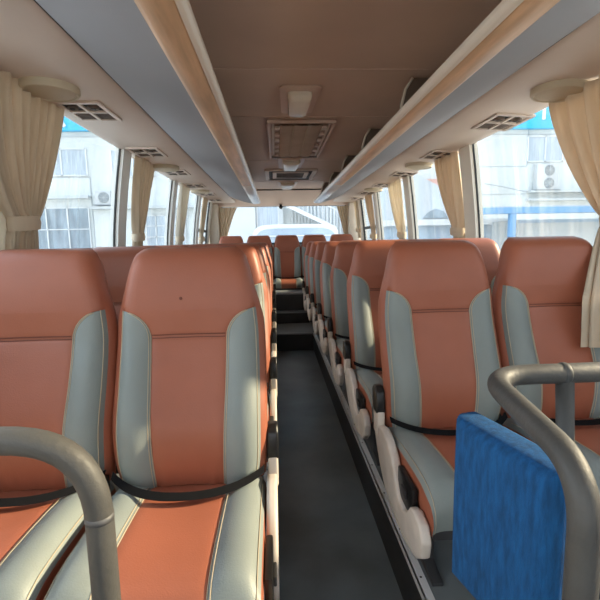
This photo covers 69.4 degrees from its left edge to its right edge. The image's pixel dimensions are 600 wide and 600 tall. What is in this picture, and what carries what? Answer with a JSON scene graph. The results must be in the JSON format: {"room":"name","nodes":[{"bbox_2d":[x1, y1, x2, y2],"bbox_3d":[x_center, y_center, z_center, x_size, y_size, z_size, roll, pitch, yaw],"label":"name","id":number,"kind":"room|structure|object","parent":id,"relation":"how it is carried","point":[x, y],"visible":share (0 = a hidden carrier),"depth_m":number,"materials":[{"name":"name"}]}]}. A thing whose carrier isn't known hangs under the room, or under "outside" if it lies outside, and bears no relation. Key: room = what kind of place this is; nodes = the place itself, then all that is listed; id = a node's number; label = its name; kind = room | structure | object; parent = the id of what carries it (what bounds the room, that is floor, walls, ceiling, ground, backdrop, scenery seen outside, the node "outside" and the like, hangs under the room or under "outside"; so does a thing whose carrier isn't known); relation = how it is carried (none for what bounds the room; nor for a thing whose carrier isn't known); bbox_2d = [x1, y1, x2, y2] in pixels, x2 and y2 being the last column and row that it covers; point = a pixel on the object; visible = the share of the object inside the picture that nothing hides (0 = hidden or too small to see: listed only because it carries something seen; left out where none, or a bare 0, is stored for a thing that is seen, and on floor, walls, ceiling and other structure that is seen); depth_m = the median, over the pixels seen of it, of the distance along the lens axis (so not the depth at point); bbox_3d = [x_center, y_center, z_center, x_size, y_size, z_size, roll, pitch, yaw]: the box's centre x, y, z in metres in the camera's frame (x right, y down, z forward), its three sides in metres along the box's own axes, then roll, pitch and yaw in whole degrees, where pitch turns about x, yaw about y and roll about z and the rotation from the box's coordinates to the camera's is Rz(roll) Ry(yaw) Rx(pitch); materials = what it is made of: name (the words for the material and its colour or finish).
{"room":"vehicle interior","nodes":[
{"label":"vehicle interior","id":0,"kind":"room"},
{"bbox_2d":[110,392,267,490],"bbox_3d":[-0.778,0.854,3.127,1.140,0.300,9.250,-2,8,-3],"label":"platform","id":1,"kind":"object","parent":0,"point":[115,486],"depth_m":2.01,"materials":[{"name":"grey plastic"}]},
{"bbox_2d":[0,248,117,599],"bbox_3d":[-0.787,0.421,1.139,0.466,1.094,0.703,-2,8,-3],"label":"seat","id":2,"kind":"object","parent":1,"relation":"on","point":[59,320],"visible":0.84,"depth_m":1.29,"materials":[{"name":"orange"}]},
{"bbox_2d":[0,488,115,599],"bbox_3d":[-0.778,0.632,1.073,0.450,0.134,0.516,-1,8,-3],"label":"cushion","id":3,"kind":"object","parent":2,"relation":"on","point":[20,518],"depth_m":1.05,"materials":[{"name":"leather"}]},
{"bbox_2d":[0,426,120,599],"bbox_3d":[-0.644,0.607,0.671,0.795,0.842,0.090,-2,8,-3],"label":"grab rail","id":4,"kind":"object","parent":1,"relation":"on","point":[91,486],"visible":1,"depth_m":0.63,"materials":[{"name":"grey metal"}]},
{"bbox_2d":[93,246,154,473],"bbox_3d":[-0.830,0.322,1.881,0.466,1.094,0.703,-2,8,-3],"label":"seat","id":5,"kind":"object","parent":1,"relation":"on","point":[117,261],"visible":0.05,"depth_m":2.05,"materials":[{"name":"orange leather"}]},
{"bbox_2d":[44,246,279,599],"bbox_3d":[-0.306,0.412,1.151,0.499,1.094,0.712,-2,8,-3],"label":"seat","id":6,"kind":"object","parent":1,"relation":"on","point":[194,438],"visible":1,"depth_m":1.27,"materials":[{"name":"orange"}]},
{"bbox_2d":[117,483,266,599],"bbox_3d":[-0.313,0.623,1.088,0.450,0.134,0.516,-1,8,-3],"label":"cushion","id":7,"kind":"object","parent":6,"relation":"on","point":[171,546],"depth_m":1.01,"materials":[{"name":"leather"}]},
{"bbox_2d":[188,243,277,462],"bbox_3d":[-0.349,0.307,1.893,0.499,1.094,0.712,-2,8,-3],"label":"seat","id":8,"kind":"object","parent":1,"relation":"on","point":[251,254],"visible":0.16,"depth_m":2.07,"materials":[{"name":"orange leather"}]},
{"bbox_2d":[266,400,269,462],"bbox_3d":[-0.356,0.517,1.830,0.450,0.134,0.516,-1,8,-3],"label":"cushion","id":9,"kind":"object","parent":8,"relation":"on","point":[268,401],"depth_m":1.88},
{"bbox_2d":[227,243,275,355],"bbox_3d":[-0.435,0.109,3.377,0.499,1.094,0.712,-2,8,-3],"label":"seat","id":10,"kind":"object","parent":1,"relation":"on","point":[273,312],"visible":0.09,"depth_m":3.57,"materials":[{"name":"orange leather"}]},
{"bbox_2d":[251,244,276,393],"bbox_3d":[-0.392,0.212,2.636,0.499,1.094,0.712,-2,8,-3],"label":"seat","id":11,"kind":"object","parent":1,"relation":"on","point":[273,331],"visible":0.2,"depth_m":2.82,"materials":[{"name":"orange leather"}]},
{"bbox_2d":[264,392,269,599],"bbox_3d":[-0.147,0.865,1.896,0.030,0.028,6.740,-2,8,-3],"label":"trim","id":12,"kind":"structure","parent":1,"relation":"attached to","point":[266,472],"depth_m":2.04,"materials":[{"name":"silver metal"}]},
{"bbox_2d":[261,243,275,326],"bbox_3d":[-0.478,0.011,4.120,0.499,1.094,0.712,-2,8,-3],"label":"seat","id":13,"kind":"object","parent":1,"relation":"on","point":[265,248],"visible":0.09,"depth_m":4.31,"materials":[{"name":"orange leather"}]},
{"bbox_2d":[277,350,402,599],"bbox_3d":[0.114,1.085,1.931,0.540,0.050,6.720,-2,8,-3],"label":"floor","id":14,"kind":"structure","parent":0,"point":[331,546],"depth_m":2.15,"materials":[{"name":"plastic"}]},
{"bbox_2d":[276,323,313,350],"bbox_3d":[-0.099,0.492,5.580,0.500,0.275,0.696,-2,8,-3],"label":"step","id":15,"kind":"structure","parent":14,"relation":"on","point":[290,336],"depth_m":5.25,"materials":[{"name":"grey plastic"}]},
{"bbox_2d":[276,310,308,323],"bbox_3d":[-0.127,0.258,5.976,0.500,0.215,0.206,-2,8,-3],"label":"step","id":16,"kind":"structure","parent":15,"relation":"on","point":[282,316],"depth_m":5.88,"materials":[{"name":"grey plastic"}]},
{"bbox_2d":[276,289,305,310],"bbox_3d":[-0.149,0.023,6.277,0.500,0.300,0.506,-2,8,-3],"label":"step","id":17,"kind":"structure","parent":16,"relation":"on","point":[285,299],"depth_m":6.03,"materials":[{"name":"grey plastic"}]},
{"bbox_2d":[309,321,599,599],"bbox_3d":[0.819,0.812,3.213,1.060,0.300,9.250,-2,8,-3],"label":"platform","id":18,"kind":"object","parent":14,"relation":"on","point":[452,588],"depth_m":1.44,"materials":[{"name":"grey plastic"}]},
{"bbox_2d":[302,242,312,323],"bbox_3d":[0.286,-0.252,5.948,0.499,1.094,0.712,-2,8,-3],"label":"seat","id":19,"kind":"object","parent":18,"relation":"on","point":[305,282],"visible":0.2,"depth_m":6.09,"materials":[{"name":"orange leather"}]},
{"bbox_2d":[306,241,325,320],"bbox_3d":[0.329,-0.154,5.205,0.499,1.094,0.712,-2,8,-3],"label":"seat","id":20,"kind":"object","parent":18,"relation":"on","point":[309,289],"visible":0.25,"depth_m":5.35,"materials":[{"name":"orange leather"}]},
{"bbox_2d":[310,241,327,334],"bbox_3d":[0.372,-0.053,4.463,0.499,1.094,0.712,-2,8,-3],"label":"seat","id":21,"kind":"object","parent":18,"relation":"on","point":[315,297],"visible":0.31,"depth_m":4.61,"materials":[{"name":"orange leather"}]},
{"bbox_2d":[317,241,351,362],"bbox_3d":[0.415,0.046,3.721,0.499,1.094,0.712,-2,8,-3],"label":"seat","id":22,"kind":"object","parent":18,"relation":"on","point":[324,311],"visible":0.35,"depth_m":3.86,"materials":[{"name":"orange leather"}]},
{"bbox_2d":[327,241,359,402],"bbox_3d":[0.458,0.148,2.979,0.499,1.094,0.712,-2,8,-3],"label":"seat","id":23,"kind":"object","parent":18,"relation":"on","point":[337,326],"visible":0.28,"depth_m":3.12,"materials":[{"name":"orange leather"}]},
{"bbox_2d":[336,346,344,373],"bbox_3d":[0.482,0.358,2.918,0.450,0.134,0.516,-1,8,-3],"label":"cushion","id":24,"kind":"object","parent":23,"relation":"on","point":[339,349],"depth_m":2.78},
{"bbox_2d":[314,338,421,599],"bbox_3d":[0.359,0.951,1.927,0.004,0.206,6.720,-2,8,-3],"label":"right riser","id":25,"kind":"structure","parent":18,"relation":"attached to","point":[408,588],"depth_m":2.01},
{"bbox_2d":[313,333,434,599],"bbox_3d":[0.366,0.852,1.924,0.030,0.028,6.740,-2,8,-3],"label":"trim","id":26,"kind":"structure","parent":18,"relation":"attached to","point":[423,587],"depth_m":1.86,"materials":[{"name":"silver metal"}]},
{"bbox_2d":[343,240,408,465],"bbox_3d":[0.500,0.244,2.237,0.499,1.094,0.712,-2,8,-3],"label":"seat","id":27,"kind":"object","parent":18,"relation":"on","point":[367,269],"visible":0.45,"depth_m":2.36,"materials":[{"name":"orange leather"}]},
{"bbox_2d":[356,371,382,422],"bbox_3d":[0.525,0.453,2.175,0.450,0.134,0.516,-1,8,-3],"label":"cushion","id":28,"kind":"object","parent":27,"relation":"on","point":[365,380],"depth_m":2.07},
{"bbox_2d":[372,240,507,586],"bbox_3d":[0.543,0.345,1.495,0.499,1.094,0.712,-2,8,-3],"label":"seat","id":29,"kind":"object","parent":18,"relation":"on","point":[439,351],"visible":0.82,"depth_m":1.62,"materials":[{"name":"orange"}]},
{"bbox_2d":[396,427,455,536],"bbox_3d":[0.568,0.555,1.433,0.450,0.134,0.516,-1,8,-3],"label":"cushion","id":30,"kind":"object","parent":29,"relation":"on","point":[433,489],"depth_m":1.30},
{"bbox_2d":[439,238,502,424],"bbox_3d":[0.989,0.223,2.286,0.466,1.094,0.703,-2,8,-3],"label":"seat","id":31,"kind":"object","parent":18,"relation":"on","point":[488,248],"visible":0.11,"depth_m":2.46,"materials":[{"name":"orange leather"},{"name":"grey leather"},{"name":"plastic"}]},
{"bbox_2d":[487,362,599,599],"bbox_3d":[0.753,0.548,0.912,1.060,0.843,0.353,-5,8,-25],"label":"grab rail","id":32,"kind":"object","parent":18,"relation":"on","point":[581,573],"visible":1,"depth_m":0.60,"materials":[{"name":"grey brushed metal"}]},
{"bbox_2d":[452,412,565,599],"bbox_3d":[0.376,0.410,0.777,0.089,0.345,0.240,-4,8,-18],"label":"pad","id":33,"kind":"object","parent":32,"relation":"attached to","point":[509,507],"visible":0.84,"depth_m":0.73,"materials":[{"name":"blue fabric"}]},
{"bbox_2d":[492,236,599,493],"bbox_3d":[1.032,0.322,1.544,0.466,1.094,0.703,-2,8,-3],"label":"seat","id":34,"kind":"object","parent":18,"relation":"on","point":[538,288],"visible":0.66,"depth_m":1.70,"materials":[{"name":"orange leather"},{"name":"grey leather"},{"name":"plastic"}]},
{"bbox_2d":[502,418,599,454],"bbox_3d":[1.041,0.533,1.478,0.450,0.134,0.516,-1,8,-3],"label":"cushion","id":35,"kind":"object","parent":34,"relation":"on","point":[587,430],"depth_m":1.55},
{"bbox_2d":[189,0,501,188],"bbox_3d":[-0.022,-1.171,2.848,2.429,0.180,9.150,-2,8,-3],"label":"ceiling","id":36,"kind":"structure","parent":0,"point":[305,34],"depth_m":1.92,"materials":[{"name":"plastic"}]},
{"bbox_2d":[0,0,234,202],"bbox_3d":[-1.031,-1.057,2.755,0.435,0.100,9.050,-2,8,-3],"label":"panel","id":37,"kind":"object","parent":36,"relation":"attached to","point":[32,43],"depth_m":1.68,"materials":[{"name":"plastic"}]},
{"bbox_2d":[0,71,64,249],"bbox_3d":[-1.171,-0.260,1.805,0.172,1.275,0.776,-2,8,-3],"label":"curtain","id":38,"kind":"object","parent":37,"relation":"hanging from","point":[30,128],"visible":0.46,"depth_m":1.79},
{"bbox_2d":[18,76,80,101],"bbox_3d":[-1.037,-0.869,1.794,0.230,0.031,0.230,-1,8,-3],"label":"ceiling speaker","id":39,"kind":"object","parent":37,"relation":"attached to","point":[45,88],"visible":0.92,"depth_m":1.75,"materials":[{"name":"beige"}]},
{"bbox_2d":[23,86,74,100],"bbox_3d":[-1.037,-0.857,1.796,0.196,0.007,0.196,-1,8,-3],"label":"grille","id":40,"kind":"object","parent":39,"relation":"attached to","point":[46,93],"depth_m":1.78,"materials":[{"name":"beige"}]},
{"bbox_2d":[52,100,121,121],"bbox_3d":[-1.031,-0.922,2.121,0.216,0.020,0.310,-1,8,-3],"label":"air vent","id":41,"kind":"object","parent":37,"relation":"attached to","point":[83,110],"visible":0.98,"depth_m":2.10,"materials":[{"name":"grey"}]},
{"bbox_2d":[131,155,153,245],"bbox_3d":[-1.267,-0.588,3.505,0.177,1.075,0.485,-2,8,-3],"label":"curtain","id":42,"kind":"object","parent":37,"relation":"hanging from","point":[143,170],"visible":0.66,"depth_m":3.35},
{"bbox_2d":[125,147,167,157],"bbox_3d":[-1.087,-1.052,3.091,0.216,0.020,0.310,-1,8,-3],"label":"air vent","id":43,"kind":"object","parent":37,"relation":"attached to","point":[142,152],"visible":1,"depth_m":3.06,"materials":[{"name":"grey"}]},
{"bbox_2d":[153,164,178,171],"bbox_3d":[-1.146,-1.122,3.684,0.230,0.031,0.230,-1,8,-3],"label":"ceiling speaker","id":44,"kind":"object","parent":37,"relation":"attached to","point":[157,167],"visible":0.92,"depth_m":3.62,"materials":[{"name":"beige"}]},
{"bbox_2d":[163,169,190,175],"bbox_3d":[-1.138,-1.172,3.981,0.216,0.020,0.310,-1,8,-3],"label":"air vent","id":45,"kind":"object","parent":37,"relation":"attached to","point":[182,172],"visible":0.69,"depth_m":4.02,"materials":[{"name":"grey"}]},
{"bbox_2d":[175,183,189,244],"bbox_3d":[-1.353,-0.786,4.984,0.166,1.075,0.426,-2,8,-3],"label":"curtain","id":46,"kind":"object","parent":37,"relation":"hanging from","point":[183,197],"visible":0.7,"depth_m":4.85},
{"bbox_2d":[183,183,205,187],"bbox_3d":[-1.192,-1.296,4.912,0.216,0.020,0.310,-1,8,-3],"label":"air vent","id":47,"kind":"object","parent":37,"relation":"attached to","point":[189,185],"visible":1,"depth_m":4.83,"materials":[{"name":"grey"}]},
{"bbox_2d":[198,197,207,243],"bbox_3d":[-1.437,-0.979,6.419,0.170,1.075,0.329,-2,8,-3],"label":"curtain","id":48,"kind":"object","parent":37,"relation":"hanging from","point":[201,238],"visible":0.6,"depth_m":6.30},
{"bbox_2d":[34,0,260,203],"bbox_3d":[-0.563,-0.981,2.272,0.447,0.279,8.020,-2,8,-3],"label":"luggage rack","id":49,"kind":"object","parent":36,"relation":"attached to","point":[155,51],"visible":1,"depth_m":1.44,"materials":[{"name":"plastic"}]},
{"bbox_2d":[213,188,348,206],"bbox_3d":[-0.256,-1.679,7.044,2.460,0.247,0.706,-2,8,-3],"label":"trim","id":50,"kind":"structure","parent":36,"relation":"attached to","point":[274,197],"depth_m":7.16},
{"bbox_2d":[219,207,236,237],"bbox_3d":[-1.207,-1.260,7.332,0.310,0.600,0.030,-2,8,-3],"label":"curtain","id":51,"kind":"object","parent":50,"relation":"hanging from","point":[226,215],"visible":0.77,"depth_m":7.31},
{"bbox_2d":[336,206,347,233],"bbox_3d":[0.730,-1.311,7.437,0.210,0.600,0.030,-2,8,-3],"label":"curtain","id":52,"kind":"object","parent":50,"relation":"hanging from","point":[343,210],"visible":0.8,"depth_m":7.42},
{"bbox_2d":[277,181,297,189],"bbox_3d":[-0.183,-1.631,6.198,0.280,0.056,0.620,-2,8,-3],"label":"ceiling lamp","id":53,"kind":"object","parent":36,"relation":"attached to","point":[284,185],"visible":1,"depth_m":5.97,"materials":[{"name":"beige"}]},
{"bbox_2d":[281,183,294,189],"bbox_3d":[-0.183,-1.626,6.199,0.190,0.046,0.520,-1,8,-3],"label":"diffuser","id":54,"kind":"object","parent":53,"relation":"attached to","point":[284,186],"depth_m":6.02,"materials":[{"name":"beige"}]},
{"bbox_2d":[264,169,316,180],"bbox_3d":[-0.123,-1.532,5.316,0.608,0.018,0.800,-2,8,-3],"label":"ceiling vent","id":55,"kind":"object","parent":36,"relation":"in","point":[270,174],"visible":0.99,"depth_m":5.25,"materials":[{"name":"grey"}]},
{"bbox_2d":[278,158,304,170],"bbox_3d":[-0.098,-1.408,4.535,0.270,0.056,0.580,-2,8,-3],"label":"ceiling lamp","id":56,"kind":"object","parent":36,"relation":"attached to","point":[288,164],"visible":0.97,"depth_m":4.34,"materials":[{"name":"beige"}]},
{"bbox_2d":[282,160,299,170],"bbox_3d":[-0.097,-1.403,4.536,0.180,0.046,0.480,-1,8,-3],"label":"diffuser","id":57,"kind":"object","parent":56,"relation":"attached to","point":[287,165],"depth_m":4.37,"materials":[{"name":"beige"}]},
{"bbox_2d":[279,85,320,116],"bbox_3d":[-0.009,-1.138,2.525,0.225,0.056,0.480,-2,8,-3],"label":"ceiling lamp","id":58,"kind":"object","parent":36,"relation":"attached to","point":[295,100],"visible":1,"depth_m":2.39,"materials":[{"name":"beige"}]},
{"bbox_2d":[288,91,311,116],"bbox_3d":[-0.009,-1.133,2.526,0.135,0.046,0.380,-1,8,-3],"label":"diffuser","id":59,"kind":"object","parent":58,"relation":"attached to","point":[299,102],"depth_m":2.41,"materials":[{"name":"beige"}]},
{"bbox_2d":[267,120,336,157],"bbox_3d":[-0.021,-1.291,3.545,0.478,0.026,1.240,-2,8,-3],"label":"roof hatch","id":60,"kind":"object","parent":36,"relation":"attached to","point":[295,141],"visible":1,"depth_m":3.36,"materials":[{"name":"beige"}]},
{"bbox_2d":[279,124,322,156],"bbox_3d":[-0.021,-1.285,3.546,0.300,0.014,1.120,-1,8,-3],"label":"shade","id":61,"kind":"object","parent":60,"relation":"hanging from","point":[294,140],"depth_m":3.43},
{"bbox_2d":[213,68,436,69],"bbox_3d":[0.049,-1.108,2.078,1.380,0.004,0.008,-2,8,-3],"label":"trim","id":62,"kind":"structure","parent":36,"relation":"attached to","point":[213,68],"depth_m":2.07,"materials":[{"name":"beige"}]},
{"bbox_2d":[285,116,392,116],"bbox_3d":[0.003,-1.214,2.869,1.380,0.004,0.008,-2,8,-3],"label":"trim","id":63,"kind":"structure","parent":36,"relation":"attached to","point":[285,116],"depth_m":2.88,"materials":[{"name":"beige"}]},
{"bbox_2d":[314,0,599,202],"bbox_3d":[0.627,-1.012,2.336,0.417,0.279,8.020,-2,8,-3],"label":"luggage rack","id":64,"kind":"object","parent":36,"relation":"attached to","point":[516,32],"visible":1,"depth_m":1.51,"materials":[{"name":"plastic"}]},
{"bbox_2d":[333,13,599,201],"bbox_3d":[1.007,-1.097,2.867,0.408,0.100,9.050,-2,8,-3],"label":"panel","id":65,"kind":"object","parent":36,"relation":"attached to","point":[576,55],"depth_m":2.08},
{"bbox_2d":[354,201,360,237],"bbox_3d":[0.954,-1.326,7.124,0.126,0.605,0.144,-2,8,-3],"label":"curtain","id":66,"kind":"object","parent":65,"relation":"hanging from","point":[357,229],"visible":0.98,"depth_m":7.08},
{"bbox_2d":[365,194,376,239],"bbox_3d":[1.024,-0.982,6.214,0.143,1.045,0.371,-2,8,-3],"label":"curtain","id":67,"kind":"object","parent":65,"relation":"hanging from","point":[368,198],"visible":0.67,"depth_m":6.06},
{"bbox_2d":[388,179,405,238],"bbox_3d":[1.102,-0.799,4.851,0.146,1.045,0.448,-2,8,-3],"label":"curtain","id":68,"kind":"object","parent":65,"relation":"hanging from","point":[394,188],"visible":0.62,"depth_m":4.73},
{"bbox_2d":[389,171,418,177],"bbox_3d":[1.022,-1.245,4.288,0.216,0.029,0.310,-2,8,-3],"label":"air vent","id":69,"kind":"object","parent":65,"relation":"attached to","point":[404,174],"visible":0.92,"depth_m":4.24,"materials":[{"name":"grey"}]},
{"bbox_2d":[405,162,431,169],"bbox_3d":[1.032,-1.166,3.764,0.229,0.043,0.229,5,10,37],"label":"ceiling speaker","id":70,"kind":"object","parent":65,"relation":"attached to","point":[413,165],"visible":1,"depth_m":3.71,"materials":[{"name":"beige"}]},
{"bbox_2d":[419,150,458,159],"bbox_3d":[1.076,-1.119,3.348,0.216,0.029,0.310,-2,8,-3],"label":"air vent","id":71,"kind":"object","parent":65,"relation":"attached to","point":[435,154],"visible":0.68,"depth_m":3.32,"materials":[{"name":"grey"}]},
{"bbox_2d":[434,151,464,237],"bbox_3d":[1.184,-0.609,3.432,0.138,1.043,0.463,-2,8,-3],"label":"curtain","id":72,"kind":"object","parent":65,"relation":"hanging from","point":[448,173],"visible":0.67,"depth_m":3.29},
{"bbox_2d":[471,113,535,130],"bbox_3d":[1.129,-0.996,2.428,0.216,0.029,0.310,-2,8,-3],"label":"air vent","id":73,"kind":"object","parent":65,"relation":"attached to","point":[497,122],"visible":0.98,"depth_m":2.41,"materials":[{"name":"grey"}]},
{"bbox_2d":[530,78,587,102],"bbox_3d":[1.139,-0.917,1.903,0.229,0.043,0.229,5,10,37],"label":"ceiling speaker","id":74,"kind":"object","parent":65,"relation":"attached to","point":[555,91],"visible":0.8,"depth_m":1.86,"materials":[{"name":"beige"}]},
{"bbox_2d":[535,87,582,100],"bbox_3d":[1.139,-0.904,1.905,0.196,0.007,0.196,2,8,-4],"label":"grille","id":75,"kind":"object","parent":74,"relation":"attached to","point":[541,93],"depth_m":1.88,"materials":[{"name":"beige"}]},
{"bbox_2d":[548,74,599,347],"bbox_3d":[1.193,-0.367,1.721,0.292,1.063,0.873,-2,8,-3],"label":"curtain","id":76,"kind":"object","parent":65,"relation":"hanging from","point":[576,120],"visible":0.98,"depth_m":1.84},
{"bbox_3d":[-0.279,-0.761,7.542,2.700,2.300,0.060,-2,8,-3],"label":"wall","id":77,"kind":"structure","parent":0,"visible":0},
{"bbox_2d":[209,204,219,243],"bbox_3d":[-1.444,-1.181,7.303,0.170,0.840,0.170,-2,8,-3],"label":"trim","id":78,"kind":"structure","parent":77,"relation":"attached to","point":[214,235],"depth_m":7.22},
{"bbox_2d":[348,202,358,239],"bbox_3d":[0.917,-1.243,7.431,0.180,0.840,0.170,-2,8,-3],"label":"trim","id":79,"kind":"structure","parent":77,"relation":"attached to","point":[352,226],"depth_m":7.34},
{"bbox_3d":[-1.282,-0.291,2.893,0.171,2.050,9.150,-2,8,-3],"label":"wall","id":80,"kind":"structure","parent":0,"visible":0},
{"bbox_2d":[113,149,120,246],"bbox_3d":[-1.229,-0.562,2.350,0.133,0.870,1.338,-2,8,-3],"label":"window","id":81,"kind":"structure","parent":80,"relation":"in","point":[119,152],"depth_m":3.00,"materials":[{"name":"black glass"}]},
{"bbox_2d":[109,147,131,246],"bbox_3d":[-1.278,-0.646,3.094,0.169,0.900,0.160,-2,8,-3],"label":"trim","id":82,"kind":"structure","parent":80,"relation":"attached to","point":[125,156],"depth_m":3.04,"materials":[{"name":"white"}]},
{"bbox_2d":[167,180,172,244],"bbox_3d":[-1.315,-0.762,3.844,0.133,0.870,1.358,-2,8,-3],"label":"window","id":83,"kind":"structure","parent":80,"relation":"in","point":[171,180],"depth_m":4.50,"materials":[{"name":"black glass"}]},
{"bbox_2d":[164,179,177,244],"bbox_3d":[-1.364,-0.848,4.598,0.169,0.900,0.160,-2,8,-3],"label":"trim","id":84,"kind":"structure","parent":80,"relation":"attached to","point":[175,183],"depth_m":4.53,"materials":[{"name":"white"}]},
{"bbox_2d":[191,195,201,243],"bbox_3d":[-1.450,-1.046,6.082,0.169,0.900,0.160,-2,8,-3],"label":"trim","id":85,"kind":"structure","parent":80,"relation":"attached to","point":[195,237],"depth_m":6.01,"materials":[{"name":"white"}]},
{"bbox_2d":[203,202,212,243],"bbox_3d":[-1.510,-1.184,7.111,0.169,0.900,0.200,-2,8,-3],"label":"trim","id":86,"kind":"structure","parent":80,"relation":"attached to","point":[210,208],"depth_m":7.04,"materials":[{"name":"white"}]},
{"bbox_3d":[1.263,-0.358,3.032,0.153,2.050,9.150,-2,8,-3],"label":"wall","id":87,"kind":"structure","parent":0,"visible":0},
{"bbox_2d":[357,200,366,239],"bbox_3d":[1.002,-1.220,6.989,0.154,0.910,0.200,-2,8,-3],"label":"trim","id":88,"kind":"structure","parent":87,"relation":"attached to","point":[358,201],"depth_m":6.91,"materials":[{"name":"beige"}]},
{"bbox_2d":[360,200,375,239],"bbox_3d":[1.027,-1.162,6.442,0.121,0.880,0.938,-2,8,-3],"label":"window","id":89,"kind":"structure","parent":87,"relation":"in","point":[364,227],"depth_m":6.85,"materials":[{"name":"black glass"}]},
{"bbox_2d":[372,192,383,239],"bbox_3d":[1.065,-1.074,5.900,0.154,0.910,0.170,-2,8,-3],"label":"trim","id":90,"kind":"structure","parent":87,"relation":"attached to","point":[375,200],"depth_m":5.83,"materials":[{"name":"beige"}]},
{"bbox_2d":[402,176,418,238],"bbox_3d":[1.147,-0.886,4.495,0.154,0.910,0.170,-2,8,-3],"label":"trim","id":91,"kind":"structure","parent":87,"relation":"attached to","point":[406,181],"depth_m":4.43,"materials":[{"name":"beige"}]},
{"bbox_2d":[459,142,483,237],"bbox_3d":[1.226,-0.700,3.110,0.154,0.910,0.170,-2,8,-3],"label":"trim","id":92,"kind":"structure","parent":87,"relation":"attached to","point":[465,153],"depth_m":3.05,"materials":[{"name":"beige"}]},
{"bbox_2d":[472,144,480,237],"bbox_3d":[1.261,-0.621,2.405,0.119,0.880,1.258,-2,8,-3],"label":"window","id":93,"kind":"structure","parent":87,"relation":"in","point":[472,144],"depth_m":3.01,"materials":[{"name":"black rubber"}]},
{"bbox_3d":[-0.219,0.118,7.002,2.595,0.100,1.250,-2,8,-3],"label":"platform","id":94,"kind":"object","parent":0,"visible":0},
{"bbox_2d":[219,236,243,243],"bbox_3d":[-1.077,-0.445,6.716,0.466,1.094,0.703,-2,8,-3],"label":"seat","id":95,"kind":"object","parent":94,"relation":"on","point":[224,239],"visible":0.08,"depth_m":6.88,"materials":[{"name":"orange leather"}]},
{"bbox_2d":[247,235,273,283],"bbox_3d":[-0.633,-0.456,6.740,0.466,1.094,0.703,-2,8,-3],"label":"seat","id":96,"kind":"object","parent":94,"relation":"on","point":[260,238],"visible":0.16,"depth_m":6.91,"materials":[{"name":"orange leather"}]},
{"bbox_2d":[273,235,302,289],"bbox_3d":[-0.189,-0.468,6.764,0.466,1.094,0.703,-2,8,-3],"label":"seat","id":97,"kind":"object","parent":94,"relation":"on","point":[286,248],"visible":0.94,"depth_m":6.89,"materials":[{"name":"orange leather"}]},
{"bbox_2d":[281,279,295,288],"bbox_3d":[-0.180,-0.257,6.698,0.450,0.134,0.516,-1,8,-3],"label":"cushion","id":98,"kind":"object","parent":97,"relation":"on","point":[285,283],"depth_m":6.47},
{"bbox_2d":[301,234,325,280],"bbox_3d":[0.256,-0.479,6.788,0.466,1.094,0.703,-2,8,-3],"label":"seat","id":99,"kind":"object","parent":94,"relation":"on","point":[316,237],"visible":0.25,"depth_m":6.95,"materials":[{"name":"orange leather"}]},
{"bbox_2d":[330,234,352,240],"bbox_3d":[0.700,-0.491,6.812,0.466,1.094,0.703,-2,8,-3],"label":"seat","id":100,"kind":"object","parent":94,"relation":"on","point":[334,237],"visible":0.08,"depth_m":6.98,"materials":[{"name":"orange leather"}]},
{"label":"outside","id":101,"kind":"structure","parent":0,"visible":0},
{"bbox_3d":[-0.526,1.053,10.216,120.000,0.100,100.000,-2,8,-3],"label":"ground","id":102,"kind":"structure","parent":101,"visible":0},
{"bbox_2d":[253,224,337,242],"bbox_3d":[-0.336,-1.304,16.657,2.440,2.840,8.650,-2,8,-3],"label":"car","id":103,"kind":"object","parent":102,"relation":"on","point":[299,230],"visible":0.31,"depth_m":12.33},
{"bbox_2d":[38,107,598,248],"bbox_3d":[-1.679,-7.046,27.559,52.000,11.350,7.400,-2,8,-3],"label":"office building","id":104,"kind":"structure","parent":102,"relation":"on","point":[84,165],"depth_m":25.18,"materials":[{"name":"white"}]},
{"bbox_2d":[93,191,111,205],"bbox_3d":[-11.121,-5.763,24.573,1.040,0.820,0.530,-2,8,-3],"label":"air conditioner","id":105,"kind":"object","parent":104,"relation":"attached to","point":[102,198],"visible":0.87,"depth_m":24.36,"materials":[{"name":"grey"}]},
{"bbox_2d":[98,192,108,202],"bbox_3d":[-11.059,-5.766,24.360,0.605,0.605,0.049,-1,8,-3],"label":"fan grille","id":106,"kind":"object","parent":105,"relation":"attached to","point":[103,197],"depth_m":24.35,"materials":[{"name":"grey"}]},
{"bbox_2d":[532,164,560,190],"bbox_3d":[14.696,-7.311,25.856,1.520,1.540,0.530,-2,8,-3],"label":"air conditioner","id":107,"kind":"object","parent":104,"relation":"attached to","point":[545,176],"visible":0.96,"depth_m":25.68,"materials":[{"name":"grey"}]},
{"bbox_2d":[544,178,553,187],"bbox_3d":[14.793,-6.948,25.694,0.622,0.622,0.049,-1,8,-3],"label":"fan grille","id":108,"kind":"object","parent":107,"relation":"attached to","point":[548,182],"depth_m":25.69,"materials":[{"name":"grey"}]},
{"bbox_2d":[545,165,554,175],"bbox_3d":[14.780,-7.681,25.595,0.622,0.622,0.049,-1,8,-3],"label":"fan grille","id":109,"kind":"object","parent":107,"relation":"attached to","point":[549,169],"depth_m":25.59,"materials":[{"name":"grey"}]},
{"bbox_2d":[372,174,507,239],"bbox_3d":[6.171,-3.230,19.504,5.400,5.650,3.250,-2,8,-3],"label":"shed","id":110,"kind":"object","parent":102,"relation":"on","point":[433,220],"visible":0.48,"depth_m":17.97,"materials":[{"name":"white"}]},
{"bbox_2d":[483,205,595,236],"bbox_3d":[9.532,-1.685,16.090,7.140,3.377,3.200,-2,8,-3],"label":"canopy","id":111,"kind":"object","parent":102,"relation":"on","point":[511,211],"visible":0.53,"depth_m":14.24,"materials":[{"name":"blue"}]},
{"bbox_2d":[492,218,598,250],"bbox_3d":[10.957,-1.593,16.725,6.409,2.972,1.930,-2,8,-3],"label":"cabin","id":112,"kind":"object","parent":102,"relation":"on","point":[587,229],"visible":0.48,"depth_m":15.57,"materials":[{"name":"grey"}]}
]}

